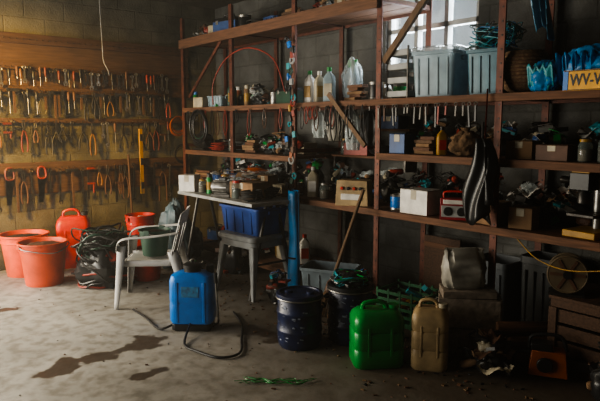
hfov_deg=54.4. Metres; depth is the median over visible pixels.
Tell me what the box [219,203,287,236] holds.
crate
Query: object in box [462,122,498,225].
wetsuit
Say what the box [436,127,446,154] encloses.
plastic bottle
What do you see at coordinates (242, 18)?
tin can
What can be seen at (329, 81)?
clear bottle
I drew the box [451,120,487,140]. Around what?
heap
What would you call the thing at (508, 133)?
heap
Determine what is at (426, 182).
heap
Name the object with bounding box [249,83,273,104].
heap
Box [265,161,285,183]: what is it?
heap
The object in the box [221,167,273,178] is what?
heap
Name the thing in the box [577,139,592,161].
glass jar
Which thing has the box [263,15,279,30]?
tray
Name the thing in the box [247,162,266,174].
heap
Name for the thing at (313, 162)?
heap
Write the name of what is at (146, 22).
wall
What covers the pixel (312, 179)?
plastic bottle
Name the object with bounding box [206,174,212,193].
spray can
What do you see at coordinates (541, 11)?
net
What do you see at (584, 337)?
wooden crate
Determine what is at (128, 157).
shovel
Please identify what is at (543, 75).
plastic bag
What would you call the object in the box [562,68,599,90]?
license plate
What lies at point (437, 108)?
tools
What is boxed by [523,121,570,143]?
heap
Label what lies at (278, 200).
workbench
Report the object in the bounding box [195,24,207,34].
heap
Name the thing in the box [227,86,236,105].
plastic bottle
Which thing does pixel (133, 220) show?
paint bucket
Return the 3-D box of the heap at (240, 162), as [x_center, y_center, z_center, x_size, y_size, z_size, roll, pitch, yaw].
[-0.654,-0.378,6.706,0.219,0.342,0.283,-6,9,-39]
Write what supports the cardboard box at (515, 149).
on the shelving unit
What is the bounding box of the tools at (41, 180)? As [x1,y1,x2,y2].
[0,161,171,212]
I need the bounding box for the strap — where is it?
[484,89,487,137]
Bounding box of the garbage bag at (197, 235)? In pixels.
[189,218,203,259]
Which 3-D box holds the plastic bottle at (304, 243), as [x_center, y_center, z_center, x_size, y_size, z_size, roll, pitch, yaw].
[0.046,0.478,5.793,0.106,0.291,0.073,-1,7,-6]
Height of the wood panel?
0.550 m
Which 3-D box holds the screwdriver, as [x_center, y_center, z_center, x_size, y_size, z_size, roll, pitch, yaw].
[-2.601,-1.286,6.129,2.672,0.235,0.028,-6,9,-39]
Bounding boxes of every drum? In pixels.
[273,285,325,350]
[324,269,376,346]
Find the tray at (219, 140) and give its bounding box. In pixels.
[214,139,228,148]
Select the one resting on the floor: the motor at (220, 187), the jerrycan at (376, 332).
the jerrycan at (376, 332)
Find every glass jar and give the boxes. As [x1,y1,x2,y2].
[198,179,206,192]
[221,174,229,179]
[231,180,240,198]
[319,183,328,198]
[341,138,348,153]
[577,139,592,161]
[597,141,599,162]
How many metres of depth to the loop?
5.61 m
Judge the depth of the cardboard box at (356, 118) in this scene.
5.22 m
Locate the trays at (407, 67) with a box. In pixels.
[386,45,435,98]
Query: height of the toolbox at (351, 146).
0.187 m
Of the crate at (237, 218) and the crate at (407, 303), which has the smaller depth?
the crate at (407, 303)
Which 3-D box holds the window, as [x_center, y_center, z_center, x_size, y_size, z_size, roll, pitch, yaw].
[1.114,-1.454,4.878,0.060,0.680,0.950,-6,9,-39]
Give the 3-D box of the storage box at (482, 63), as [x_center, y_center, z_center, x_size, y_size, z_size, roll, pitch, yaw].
[1.319,-0.861,3.957,0.311,0.303,0.315,7,10,44]
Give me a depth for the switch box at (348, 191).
4.76 m
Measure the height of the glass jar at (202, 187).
0.129 m
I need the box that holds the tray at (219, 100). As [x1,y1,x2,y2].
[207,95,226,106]
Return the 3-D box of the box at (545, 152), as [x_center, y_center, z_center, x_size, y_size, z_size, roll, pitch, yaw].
[1.556,-0.291,3.523,0.171,0.096,0.194,-6,10,-41]
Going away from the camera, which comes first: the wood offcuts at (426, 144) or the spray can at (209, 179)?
the wood offcuts at (426, 144)
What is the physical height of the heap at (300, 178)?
0.318 m
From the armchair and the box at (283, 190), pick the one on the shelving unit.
the box at (283, 190)
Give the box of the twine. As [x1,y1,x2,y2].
[235,376,316,384]
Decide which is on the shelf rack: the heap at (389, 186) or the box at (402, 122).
the box at (402, 122)
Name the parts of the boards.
rope coil, rope coil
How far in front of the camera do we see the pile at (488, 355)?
3.52 m
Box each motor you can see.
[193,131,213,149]
[211,177,231,196]
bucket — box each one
[0,229,49,277]
[16,236,69,287]
[124,212,155,245]
[138,225,170,256]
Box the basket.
[504,49,550,92]
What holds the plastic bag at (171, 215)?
on the floor
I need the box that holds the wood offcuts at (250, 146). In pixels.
[242,140,260,152]
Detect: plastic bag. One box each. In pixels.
[158,198,193,268]
[327,109,343,140]
[345,60,359,97]
[359,106,374,145]
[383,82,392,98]
[448,128,480,155]
[527,59,559,91]
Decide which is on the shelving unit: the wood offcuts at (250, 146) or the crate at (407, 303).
the wood offcuts at (250, 146)
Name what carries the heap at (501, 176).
on the shelving unit
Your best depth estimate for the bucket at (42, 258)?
5.43 m
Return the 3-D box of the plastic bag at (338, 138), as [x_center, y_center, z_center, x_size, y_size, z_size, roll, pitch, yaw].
[0.302,-0.662,4.992,0.109,0.302,0.174,-6,9,-39]
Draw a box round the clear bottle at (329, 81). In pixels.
[323,67,335,101]
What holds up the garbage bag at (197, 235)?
on the floor
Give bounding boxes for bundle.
[555,43,599,86]
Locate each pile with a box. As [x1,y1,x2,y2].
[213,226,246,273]
[264,268,290,304]
[458,329,515,377]
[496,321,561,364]
[586,342,599,400]
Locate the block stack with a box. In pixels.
[438,283,502,358]
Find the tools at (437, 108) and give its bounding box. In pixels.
[377,101,477,127]
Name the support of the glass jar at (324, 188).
on the shelving unit
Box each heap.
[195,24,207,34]
[217,160,236,172]
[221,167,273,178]
[235,158,252,172]
[244,133,257,143]
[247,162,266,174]
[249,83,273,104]
[259,134,280,153]
[260,247,273,254]
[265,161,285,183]
[272,131,289,152]
[276,133,303,154]
[284,161,303,183]
[303,158,323,191]
[313,0,333,7]
[328,161,355,195]
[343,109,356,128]
[354,170,373,197]
[373,169,409,202]
[406,168,435,187]
[417,113,450,150]
[436,171,464,196]
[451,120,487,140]
[486,121,520,155]
[499,173,504,200]
[507,181,548,219]
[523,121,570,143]
[544,176,592,226]
[577,121,599,159]
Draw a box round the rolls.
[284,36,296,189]
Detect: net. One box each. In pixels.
[465,20,526,49]
[531,0,554,40]
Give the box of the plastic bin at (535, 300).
[520,251,557,320]
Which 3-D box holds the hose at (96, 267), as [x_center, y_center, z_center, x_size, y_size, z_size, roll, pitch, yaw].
[-1.859,0.510,5.489,0.639,0.593,0.602,2,8,18]
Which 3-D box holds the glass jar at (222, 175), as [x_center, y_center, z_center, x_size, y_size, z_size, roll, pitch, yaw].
[-0.750,-0.182,5.864,0.098,0.162,0.100,-6,9,-39]
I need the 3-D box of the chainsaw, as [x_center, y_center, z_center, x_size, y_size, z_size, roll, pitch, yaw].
[1.574,0.920,3.442,0.602,0.259,0.150,3,8,22]
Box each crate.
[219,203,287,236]
[376,279,438,330]
[547,282,599,379]
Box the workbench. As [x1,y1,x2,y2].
[178,186,297,300]
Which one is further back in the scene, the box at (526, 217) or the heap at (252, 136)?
the heap at (252, 136)
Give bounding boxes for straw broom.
[322,189,364,317]
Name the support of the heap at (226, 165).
on the shelving unit
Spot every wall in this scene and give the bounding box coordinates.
[0,0,218,270]
[215,0,599,327]
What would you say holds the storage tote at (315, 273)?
on the floor
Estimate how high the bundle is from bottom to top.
0.265 m
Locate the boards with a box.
[0,31,190,195]
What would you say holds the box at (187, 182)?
on the workbench
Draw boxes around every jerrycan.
[349,299,404,369]
[410,297,448,371]
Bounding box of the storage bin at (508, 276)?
[484,252,521,320]
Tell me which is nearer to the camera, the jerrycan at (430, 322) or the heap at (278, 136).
the jerrycan at (430, 322)
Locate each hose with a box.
[70,222,139,288]
[517,239,599,271]
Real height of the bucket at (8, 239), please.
0.420 m
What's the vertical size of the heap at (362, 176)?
0.273 m
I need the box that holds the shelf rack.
[332,129,420,172]
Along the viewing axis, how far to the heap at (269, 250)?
6.19 m
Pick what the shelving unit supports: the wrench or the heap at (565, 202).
the heap at (565, 202)
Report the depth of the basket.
3.62 m
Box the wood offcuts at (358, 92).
[344,84,367,100]
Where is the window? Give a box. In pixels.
[388,0,478,63]
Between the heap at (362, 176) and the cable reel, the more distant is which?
the heap at (362, 176)
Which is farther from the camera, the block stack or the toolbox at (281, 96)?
the toolbox at (281, 96)
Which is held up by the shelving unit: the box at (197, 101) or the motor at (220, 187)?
the box at (197, 101)
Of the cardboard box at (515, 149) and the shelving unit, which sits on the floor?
the shelving unit
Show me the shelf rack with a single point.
(409, 166)
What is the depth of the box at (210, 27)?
6.46 m
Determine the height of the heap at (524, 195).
0.273 m
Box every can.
[56,208,90,268]
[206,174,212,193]
[236,86,241,105]
[238,14,250,25]
[244,85,250,104]
[270,92,275,103]
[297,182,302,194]
[369,82,382,98]
[390,193,399,210]
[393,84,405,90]
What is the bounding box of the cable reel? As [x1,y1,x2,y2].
[547,252,588,297]
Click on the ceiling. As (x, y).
(211, 4)
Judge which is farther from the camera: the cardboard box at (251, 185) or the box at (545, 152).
the cardboard box at (251, 185)
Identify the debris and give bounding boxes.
[0,258,532,400]
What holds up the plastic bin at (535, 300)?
on the floor
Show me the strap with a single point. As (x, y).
(487, 89)
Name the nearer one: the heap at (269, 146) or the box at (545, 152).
the box at (545, 152)
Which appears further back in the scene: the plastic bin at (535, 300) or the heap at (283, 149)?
the heap at (283, 149)
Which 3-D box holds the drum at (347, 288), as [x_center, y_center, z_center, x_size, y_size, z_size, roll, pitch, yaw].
[0.353,0.734,4.093,0.334,0.499,0.334,6,9,38]
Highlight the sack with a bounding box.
[441,247,486,288]
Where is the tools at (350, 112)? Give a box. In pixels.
[299,104,363,141]
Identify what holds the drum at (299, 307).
on the floor
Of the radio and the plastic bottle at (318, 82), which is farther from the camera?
the plastic bottle at (318, 82)
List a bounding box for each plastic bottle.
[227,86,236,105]
[299,234,309,263]
[304,71,314,101]
[307,167,318,196]
[314,71,322,101]
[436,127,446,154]
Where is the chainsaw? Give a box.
[512,332,590,379]
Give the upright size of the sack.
0.262 m
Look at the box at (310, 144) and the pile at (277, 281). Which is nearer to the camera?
the pile at (277, 281)
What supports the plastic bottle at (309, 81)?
on the shelving unit
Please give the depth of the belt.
6.08 m
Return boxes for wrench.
[0,88,170,120]
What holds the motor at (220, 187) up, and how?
on the workbench
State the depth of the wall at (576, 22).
5.33 m
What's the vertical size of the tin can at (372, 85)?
0.140 m
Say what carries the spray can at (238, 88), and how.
on the shelving unit
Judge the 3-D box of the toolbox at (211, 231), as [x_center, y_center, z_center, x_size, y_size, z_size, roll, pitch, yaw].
[-0.975,0.372,6.998,0.274,0.194,0.154,7,10,43]
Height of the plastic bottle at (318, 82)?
0.272 m
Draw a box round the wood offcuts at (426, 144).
[413,136,436,153]
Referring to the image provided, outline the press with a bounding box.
[562,171,599,240]
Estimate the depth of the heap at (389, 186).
4.92 m
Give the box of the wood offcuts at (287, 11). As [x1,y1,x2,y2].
[281,7,304,15]
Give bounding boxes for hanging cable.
[99,0,109,74]
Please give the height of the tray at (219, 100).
0.170 m
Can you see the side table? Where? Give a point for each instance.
(236, 239)
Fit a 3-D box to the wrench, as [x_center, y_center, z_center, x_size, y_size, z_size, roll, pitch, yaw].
[-2.594,-1.012,6.170,2.691,0.327,0.032,-6,9,-39]
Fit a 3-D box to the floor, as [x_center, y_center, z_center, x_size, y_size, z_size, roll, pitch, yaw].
[-0.738,1.190,2.902,6.060,0.100,8.350,-6,9,-39]
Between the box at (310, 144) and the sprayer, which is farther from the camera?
the box at (310, 144)
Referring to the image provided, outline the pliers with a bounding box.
[0,120,168,154]
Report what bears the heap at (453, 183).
on the shelving unit
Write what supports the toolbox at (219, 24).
on the shelving unit
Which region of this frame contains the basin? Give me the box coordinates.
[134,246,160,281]
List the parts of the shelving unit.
green hose coil, cable coil, cable coil, cable coil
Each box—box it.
[179,174,199,191]
[193,97,207,107]
[208,25,212,32]
[230,180,268,198]
[258,174,277,186]
[273,183,291,193]
[277,240,288,258]
[297,142,316,153]
[335,179,372,206]
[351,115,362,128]
[381,116,408,128]
[389,133,414,153]
[400,187,441,215]
[412,49,467,96]
[466,47,519,94]
[476,200,511,225]
[505,140,542,158]
[508,204,539,229]
[535,144,578,161]
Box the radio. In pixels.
[440,190,465,220]
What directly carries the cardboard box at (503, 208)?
on the shelving unit
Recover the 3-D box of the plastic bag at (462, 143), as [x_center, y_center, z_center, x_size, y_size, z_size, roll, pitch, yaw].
[1.141,-0.407,4.029,0.237,0.191,0.177,1,7,4]
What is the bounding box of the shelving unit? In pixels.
[178,0,599,304]
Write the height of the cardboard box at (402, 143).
0.148 m
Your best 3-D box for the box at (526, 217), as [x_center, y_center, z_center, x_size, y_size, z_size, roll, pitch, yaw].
[1.430,0.106,3.727,0.147,0.137,0.137,6,10,41]
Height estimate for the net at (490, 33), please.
0.189 m
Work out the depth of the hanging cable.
6.32 m
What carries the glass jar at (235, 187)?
on the workbench
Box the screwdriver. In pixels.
[0,65,168,93]
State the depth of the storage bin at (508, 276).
4.11 m
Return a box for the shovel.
[124,155,132,250]
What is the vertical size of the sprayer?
0.515 m
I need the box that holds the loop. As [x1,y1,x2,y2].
[212,47,285,104]
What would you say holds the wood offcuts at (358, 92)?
on the shelving unit
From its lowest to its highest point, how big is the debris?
0.009 m
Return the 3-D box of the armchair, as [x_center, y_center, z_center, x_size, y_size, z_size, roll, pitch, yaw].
[-1.230,0.455,5.008,0.624,0.815,0.587,0,7,-4]
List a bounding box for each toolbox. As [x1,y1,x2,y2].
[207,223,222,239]
[212,13,237,31]
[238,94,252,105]
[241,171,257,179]
[276,86,303,103]
[343,136,374,155]
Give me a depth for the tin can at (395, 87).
4.77 m
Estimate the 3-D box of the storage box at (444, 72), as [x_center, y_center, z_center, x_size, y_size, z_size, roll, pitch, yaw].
[1.027,-0.917,4.229,0.374,0.372,0.324,6,9,39]
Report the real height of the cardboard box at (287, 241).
0.168 m
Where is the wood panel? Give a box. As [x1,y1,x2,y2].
[422,234,460,294]
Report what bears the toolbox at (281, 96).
on the shelving unit
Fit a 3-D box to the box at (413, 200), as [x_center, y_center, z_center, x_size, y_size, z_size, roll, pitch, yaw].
[0.899,0.003,4.350,0.179,0.181,0.245,-6,10,-41]
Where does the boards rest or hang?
attached to the wall at (146, 22)
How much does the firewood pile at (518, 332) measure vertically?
0.258 m
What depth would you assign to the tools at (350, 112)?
4.81 m
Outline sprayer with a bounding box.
[132,260,243,358]
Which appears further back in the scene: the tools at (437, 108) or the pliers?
the pliers
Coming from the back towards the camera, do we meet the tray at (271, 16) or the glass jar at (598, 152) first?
the tray at (271, 16)
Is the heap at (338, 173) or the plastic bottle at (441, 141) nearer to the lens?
the plastic bottle at (441, 141)
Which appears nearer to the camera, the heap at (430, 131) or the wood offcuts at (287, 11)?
the heap at (430, 131)
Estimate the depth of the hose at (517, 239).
3.43 m
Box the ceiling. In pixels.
[153,0,244,8]
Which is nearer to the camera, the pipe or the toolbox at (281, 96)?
the pipe
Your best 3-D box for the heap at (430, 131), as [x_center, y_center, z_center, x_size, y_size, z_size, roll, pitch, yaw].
[1.076,-0.532,4.587,0.211,0.308,0.294,-6,9,-39]
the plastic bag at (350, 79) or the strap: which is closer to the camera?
the strap
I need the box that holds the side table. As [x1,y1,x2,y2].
[217,230,288,302]
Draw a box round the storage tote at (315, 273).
[299,260,360,303]
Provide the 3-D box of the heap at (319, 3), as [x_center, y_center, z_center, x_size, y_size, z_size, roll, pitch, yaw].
[0.207,-1.726,5.149,0.244,0.189,0.172,6,9,39]
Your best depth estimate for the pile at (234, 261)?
5.89 m
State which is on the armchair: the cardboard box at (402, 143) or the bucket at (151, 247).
the bucket at (151, 247)
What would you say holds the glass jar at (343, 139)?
on the shelf rack
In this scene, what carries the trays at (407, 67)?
on the shelving unit
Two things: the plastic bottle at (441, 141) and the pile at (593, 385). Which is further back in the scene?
the plastic bottle at (441, 141)
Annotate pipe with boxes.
[287,190,300,285]
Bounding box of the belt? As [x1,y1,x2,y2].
[186,107,282,137]
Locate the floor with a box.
[0,250,595,400]
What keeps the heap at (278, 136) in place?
on the shelving unit
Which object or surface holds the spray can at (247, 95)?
on the shelving unit
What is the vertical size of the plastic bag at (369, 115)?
0.332 m
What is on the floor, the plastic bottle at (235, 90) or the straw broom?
the straw broom
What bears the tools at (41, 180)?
hanging from the boards
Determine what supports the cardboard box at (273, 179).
on the shelving unit
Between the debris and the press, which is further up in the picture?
the press
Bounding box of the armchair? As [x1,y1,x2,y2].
[114,206,189,309]
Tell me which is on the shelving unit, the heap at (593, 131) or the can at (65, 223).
the heap at (593, 131)

